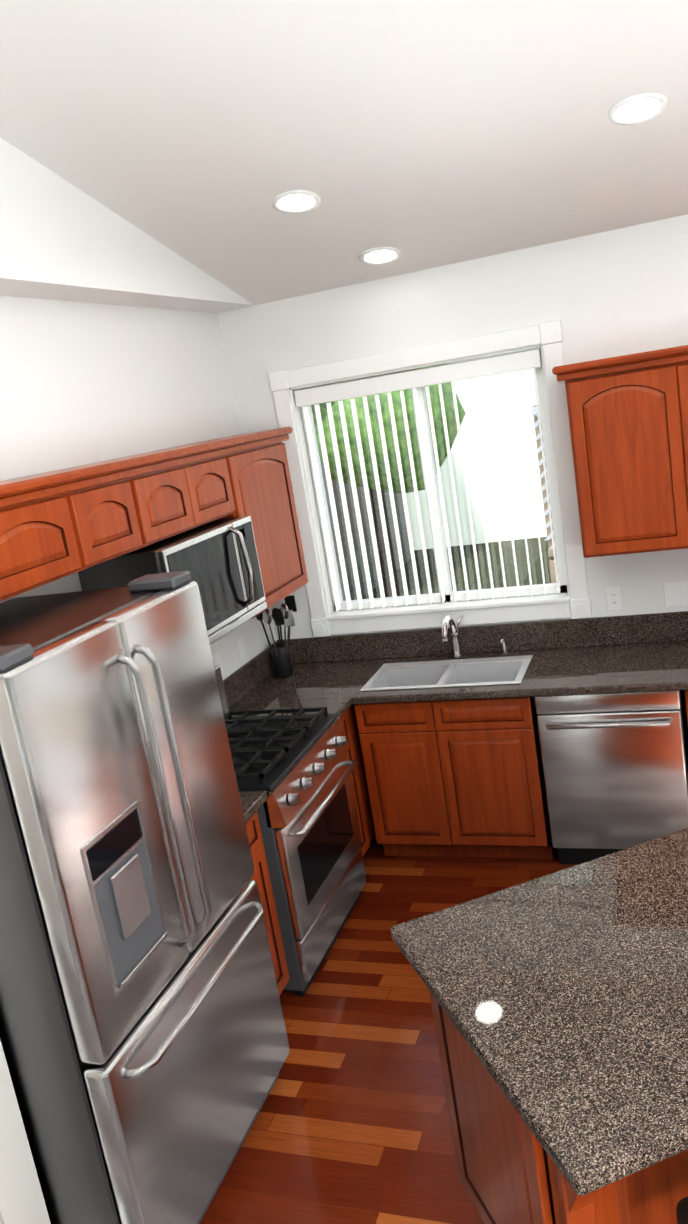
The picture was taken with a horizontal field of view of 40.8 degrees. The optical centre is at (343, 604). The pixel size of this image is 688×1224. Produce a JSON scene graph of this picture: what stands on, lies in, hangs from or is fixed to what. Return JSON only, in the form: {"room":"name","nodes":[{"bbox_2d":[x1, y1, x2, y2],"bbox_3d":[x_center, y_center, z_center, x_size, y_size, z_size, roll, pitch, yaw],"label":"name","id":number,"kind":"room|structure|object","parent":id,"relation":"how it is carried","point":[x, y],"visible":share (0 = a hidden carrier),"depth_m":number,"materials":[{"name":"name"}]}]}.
{"room":"kitchen","nodes":[
{"label":"kitchen","id":0,"kind":"room"},
{"bbox_2d":[0,1039,50,1223],"bbox_3d":[-3.007,0.770,2.948,4.310,2.820,0.140,-5,13,20],"label":"wall","id":1,"kind":"structure","parent":0,"point":[22,1200],"depth_m":2.40,"materials":[{"name":"grey paint"}]},
{"bbox_2d":[0,137,253,312],"bbox_3d":[-2.264,-0.927,0.348,0.370,1.236,9.600,-5,13,20],"label":"wall","id":2,"kind":"structure","parent":0,"point":[61,239],"depth_m":3.41,"materials":[{"name":"white paint"}]},
{"bbox_2d":[0,296,276,679],"bbox_3d":[-0.993,0.228,3.824,0.150,2.860,3.020,-5,13,20],"label":"wall","id":3,"kind":"structure","parent":0,"point":[83,383],"depth_m":3.86,"materials":[{"name":"white paint"}]},
{"bbox_2d":[0,479,91,600],"bbox_3d":[-1.115,-0.184,2.894,0.328,0.294,0.472,-5,13,20],"label":"upper cabinet","id":4,"kind":"object","parent":3,"relation":"attached to","point":[58,524],"depth_m":2.87,"materials":[{"name":"brown wood"}]},
{"bbox_2d":[12,463,151,566],"bbox_3d":[-0.977,-0.293,3.289,0.328,0.294,0.392,-5,13,20],"label":"upper cabinet","id":5,"kind":"object","parent":3,"relation":"attached to","point":[111,506],"depth_m":3.24,"materials":[{"name":"brown wood"}]},
{"bbox_2d":[68,451,199,543],"bbox_3d":[-0.850,-0.393,3.652,0.328,0.294,0.402,-5,13,20],"label":"upper cabinet","id":6,"kind":"object","parent":3,"relation":"attached to","point":[165,482],"depth_m":3.61,"materials":[{"name":"brown wood"}]},
{"bbox_2d":[78,516,266,644],"bbox_3d":[-0.663,-0.082,3.893,0.456,0.433,0.796,-5,13,20],"label":"microwave","id":7,"kind":"object","parent":6,"relation":"attached to","point":[218,559],"visible":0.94,"depth_m":3.78,"materials":[{"name":"silver metal"}]},
{"bbox_2d":[128,443,243,525],"bbox_3d":[-0.722,-0.494,4.019,0.328,0.294,0.402,-5,13,20],"label":"upper cabinet","id":8,"kind":"object","parent":3,"relation":"attached to","point":[213,473],"depth_m":3.98,"materials":[{"name":"brown wood"}]},
{"bbox_2d":[213,651,223,673],"bbox_3d":[-0.622,0.292,4.577,0.007,0.116,0.070,-5,13,20],"label":"electrical outlet","id":9,"kind":"object","parent":3,"relation":"attached to","point":[217,658],"depth_m":4.57,"materials":[{"name":"white plastic"}]},
{"bbox_2d":[236,636,245,659],"bbox_3d":[-0.536,0.224,4.824,0.007,0.116,0.070,-5,13,20],"label":"electrical outlet","id":10,"kind":"object","parent":3,"relation":"attached to","point":[241,651],"depth_m":4.82,"materials":[{"name":"white plastic"}]},
{"bbox_2d":[184,431,307,617],"bbox_3d":[-0.508,-0.393,4.572,0.328,0.790,0.690,-5,13,20],"label":"upper cabinet","id":11,"kind":"object","parent":3,"relation":"attached to","point":[263,480],"depth_m":4.52,"materials":[{"name":"brown wood"}]},
{"bbox_2d":[0,0,687,304],"bbox_3d":[0.964,-1.254,-0.870,7.300,1.433,9.900,-5,13,20],"label":"ceiling","id":12,"kind":"structure","parent":0,"point":[420,135],"depth_m":3.08,"materials":[{"name":"white paint"}]},
{"bbox_2d":[272,190,320,213],"bbox_3d":[-0.188,-1.588,3.643,0.194,0.051,0.190,-5,13,20],"label":"recessed light","id":13,"kind":"object","parent":12,"relation":"in","point":[297,201],"visible":1,"depth_m":3.64,"materials":[{"name":"white"}]},
{"bbox_2d":[360,247,400,264],"bbox_3d":[0.168,-1.607,4.258,0.194,0.051,0.190,-5,13,20],"label":"recessed light","id":14,"kind":"object","parent":12,"relation":"in","point":[379,255],"visible":1,"depth_m":4.25,"materials":[{"name":"white"}]},
{"bbox_2d":[608,92,667,124],"bbox_3d":[1.000,-1.686,3.146,0.194,0.051,0.190,-5,13,20],"label":"recessed light","id":15,"kind":"object","parent":12,"relation":"in","point":[637,108],"visible":1,"depth_m":3.14,"materials":[{"name":"white"}]},
{"bbox_2d":[200,835,577,1223],"bbox_3d":[-1.832,2.486,1.139,14.500,0.100,9.900,-5,13,20],"label":"floor","id":16,"kind":"structure","parent":0,"point":[351,1124],"depth_m":3.20,"materials":[{"name":"brown wood"}]},
{"bbox_2d":[0,570,289,1223],"bbox_3d":[-0.775,0.927,2.819,0.787,1.865,0.940,-5,13,20],"label":"fridge","id":17,"kind":"object","parent":16,"relation":"on","point":[144,1040],"visible":1,"depth_m":2.48,"materials":[{"name":"silver metal"}]},
{"bbox_2d":[214,665,366,996],"bbox_3d":[-0.360,0.938,4.061,0.707,1.190,0.790,-5,13,20],"label":"range","id":18,"kind":"object","parent":16,"relation":"on","point":[298,768],"visible":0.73,"depth_m":3.87,"materials":[{"name":"grey metal"}]},
{"bbox_2d":[253,702,412,865],"bbox_3d":[-0.084,0.852,4.992,0.636,0.876,0.616,-5,13,20],"label":"base cabinet","id":19,"kind":"object","parent":16,"relation":"on","point":[383,796],"depth_m":4.57,"materials":[{"name":"brown wood"}]},
{"bbox_2d":[239,791,267,823],"bbox_3d":[-0.662,0.730,3.463,0.639,0.181,0.387,-5,13,20],"label":"countertop","id":20,"kind":"structure","parent":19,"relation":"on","point":[251,801],"depth_m":3.47,"materials":[{"name":"stone"}]},
{"bbox_2d":[223,667,358,716],"bbox_3d":[-0.302,0.451,4.467,0.660,0.181,0.227,-5,13,20],"label":"countertop","id":21,"kind":"structure","parent":19,"relation":"on","point":[333,688],"depth_m":4.71,"materials":[{"name":"stone"}]},
{"bbox_2d":[231,611,687,703],"bbox_3d":[0.807,0.261,4.504,2.735,0.181,0.644,-5,13,20],"label":"countertop","id":22,"kind":"structure","parent":19,"relation":"on","point":[602,655],"depth_m":4.60,"materials":[{"name":"stone"}]},
{"bbox_2d":[256,595,296,677],"bbox_3d":[-0.343,0.182,4.964,0.209,0.429,0.177,-5,13,20],"label":"utensil holder","id":23,"kind":"object","parent":22,"relation":"on","point":[280,657],"visible":0.94,"depth_m":4.97,"materials":[{"name":"black plastic"}]},
{"bbox_2d":[360,655,532,690],"bbox_3d":[0.531,0.436,4.630,0.793,0.205,0.428,-5,13,20],"label":"sink","id":24,"kind":"object","parent":22,"relation":"in","point":[471,672],"visible":0.5,"depth_m":4.70,"materials":[{"name":"white ceramic"}]},
{"bbox_2d":[442,614,508,658],"bbox_3d":[0.661,0.164,4.705,0.302,0.255,0.281,-5,13,20],"label":"faucet","id":25,"kind":"object","parent":22,"relation":"on","point":[447,621],"visible":0.96,"depth_m":4.79,"materials":[{"name":"silver metal"}]},
{"bbox_2d":[431,1000,687,1223],"bbox_3d":[1.042,1.240,2.355,1.360,0.882,0.835,-13,13,-16],"label":"kitchen island","id":26,"kind":"object","parent":16,"relation":"on","point":[502,1171],"depth_m":2.16,"materials":[{"name":"wood"}]},
{"bbox_2d":[390,828,687,1203],"bbox_3d":[0.969,0.794,2.255,1.500,0.040,0.930,-13,13,-16],"label":"island countertop","id":27,"kind":"structure","parent":26,"relation":"on","point":[568,987],"depth_m":2.09,"materials":[{"name":"grey stone"}]},
{"bbox_2d":[534,690,687,863],"bbox_3d":[1.311,0.745,4.442,0.631,0.872,0.641,-5,13,20],"label":"dishwasher","id":28,"kind":"object","parent":16,"relation":"on","point":[615,768],"visible":0.85,"depth_m":4.19,"materials":[{"name":"grey metal"}]},
{"bbox_2d":[676,1196,687,1223],"bbox_3d":[0.935,1.348,1.724,0.443,0.975,0.455,-13,13,-16],"label":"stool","id":29,"kind":"object","parent":16,"relation":"on","point":[682,1212],"visible":1,"depth_m":1.83,"materials":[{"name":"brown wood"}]},
{"bbox_2d":[218,214,687,639],"bbox_3d":[2.854,-0.448,4.029,7.300,2.860,0.150,-5,13,20],"label":"wall","id":30,"kind":"structure","parent":0,"point":[614,293],"depth_m":4.47,"materials":[{"name":"white paint"}]},
{"bbox_2d":[268,319,591,636],"bbox_3d":[0.443,-0.595,4.802,1.512,1.452,0.162,-5,13,20],"label":"window","id":31,"kind":"structure","parent":30,"relation":"in","point":[574,602],"depth_m":4.77,"materials":[{"name":"white"}]},
{"bbox_2d":[294,349,558,611],"bbox_3d":[0.436,-0.597,4.783,1.280,1.205,0.078,-5,13,20],"label":"window blinds","id":32,"kind":"object","parent":31,"relation":"attached to","point":[489,366],"visible":0.98,"depth_m":4.78,"materials":[{"name":"white plastic"}]},
{"bbox_2d":[605,586,622,610],"bbox_3d":[1.341,-0.031,4.586,0.076,0.126,0.007,-5,13,20],"label":"electrical outlet","id":33,"kind":"object","parent":30,"relation":"attached to","point":[614,598],"visible":1,"depth_m":4.58,"materials":[{"name":"white plastic"}]},
{"bbox_2d":[552,345,687,557],"bbox_3d":[1.518,-0.707,4.141,1.025,0.875,0.362,-5,13,20],"label":"upper cabinet","id":34,"kind":"object","parent":30,"relation":"attached to","point":[628,418],"visible":1,"depth_m":4.08,"materials":[{"name":"brown wood"}]},
{"bbox_2d":[663,580,687,606],"bbox_3d":[1.649,-0.057,4.471,0.192,0.126,0.008,-5,13,20],"label":"light switch","id":35,"kind":"object","parent":30,"relation":"attached to","point":[675,593],"visible":1,"depth_m":4.48,"materials":[{"name":"white plastic"}]},
{"label":"outside","id":36,"kind":"structure","parent":0,"visible":0},
{"bbox_2d":[356,537,550,609],"bbox_3d":[3.957,-0.447,11.306,28.000,0.240,13.850,-5,13,20],"label":"ground","id":37,"kind":"structure","parent":36,"point":[522,558],"depth_m":12.61,"materials":[{"name":"grey soil"}]},
{"bbox_2d":[320,461,410,610],"bbox_3d":[-1.185,-2.404,12.590,3.200,4.900,4.200,-5,13,20],"label":"house","id":38,"kind":"structure","parent":37,"relation":"on","point":[364,519],"depth_m":11.94,"materials":[{"name":"grey"}]},
{"bbox_2d":[302,364,465,596],"bbox_3d":[0.303,-1.448,7.947,2.207,4.544,2.194,-5,13,20],"label":"tree","id":39,"kind":"object","parent":37,"relation":"on","point":[385,412],"depth_m":7.00,"materials":[{"name":"green plant"}]},
{"bbox_2d":[532,404,558,582],"bbox_3d":[4.428,-0.623,5.926,6.150,2.220,0.170,-5,13,20],"label":"fence","id":40,"kind":"object","parent":37,"relation":"on","point":[550,551],"depth_m":6.90,"materials":[{"name":"beige"}]},
{"bbox_2d":[531,407,554,548],"bbox_3d":[4.320,-1.164,5.755,6.187,1.050,0.050,-5,13,20],"label":"lattice","id":41,"kind":"object","parent":40,"relation":"attached to","point":[539,449],"depth_m":6.79,"materials":[{"name":"white"}]},
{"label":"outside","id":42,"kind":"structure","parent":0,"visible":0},
{"bbox_2d":[406,347,546,549],"bbox_3d":[5.891,-5.643,11.906,24.000,9.400,0.100,-5,13,20],"label":"sky","id":43,"kind":"structure","parent":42,"point":[459,486],"depth_m":14.09,"materials":[{"name":"white"}]}
]}

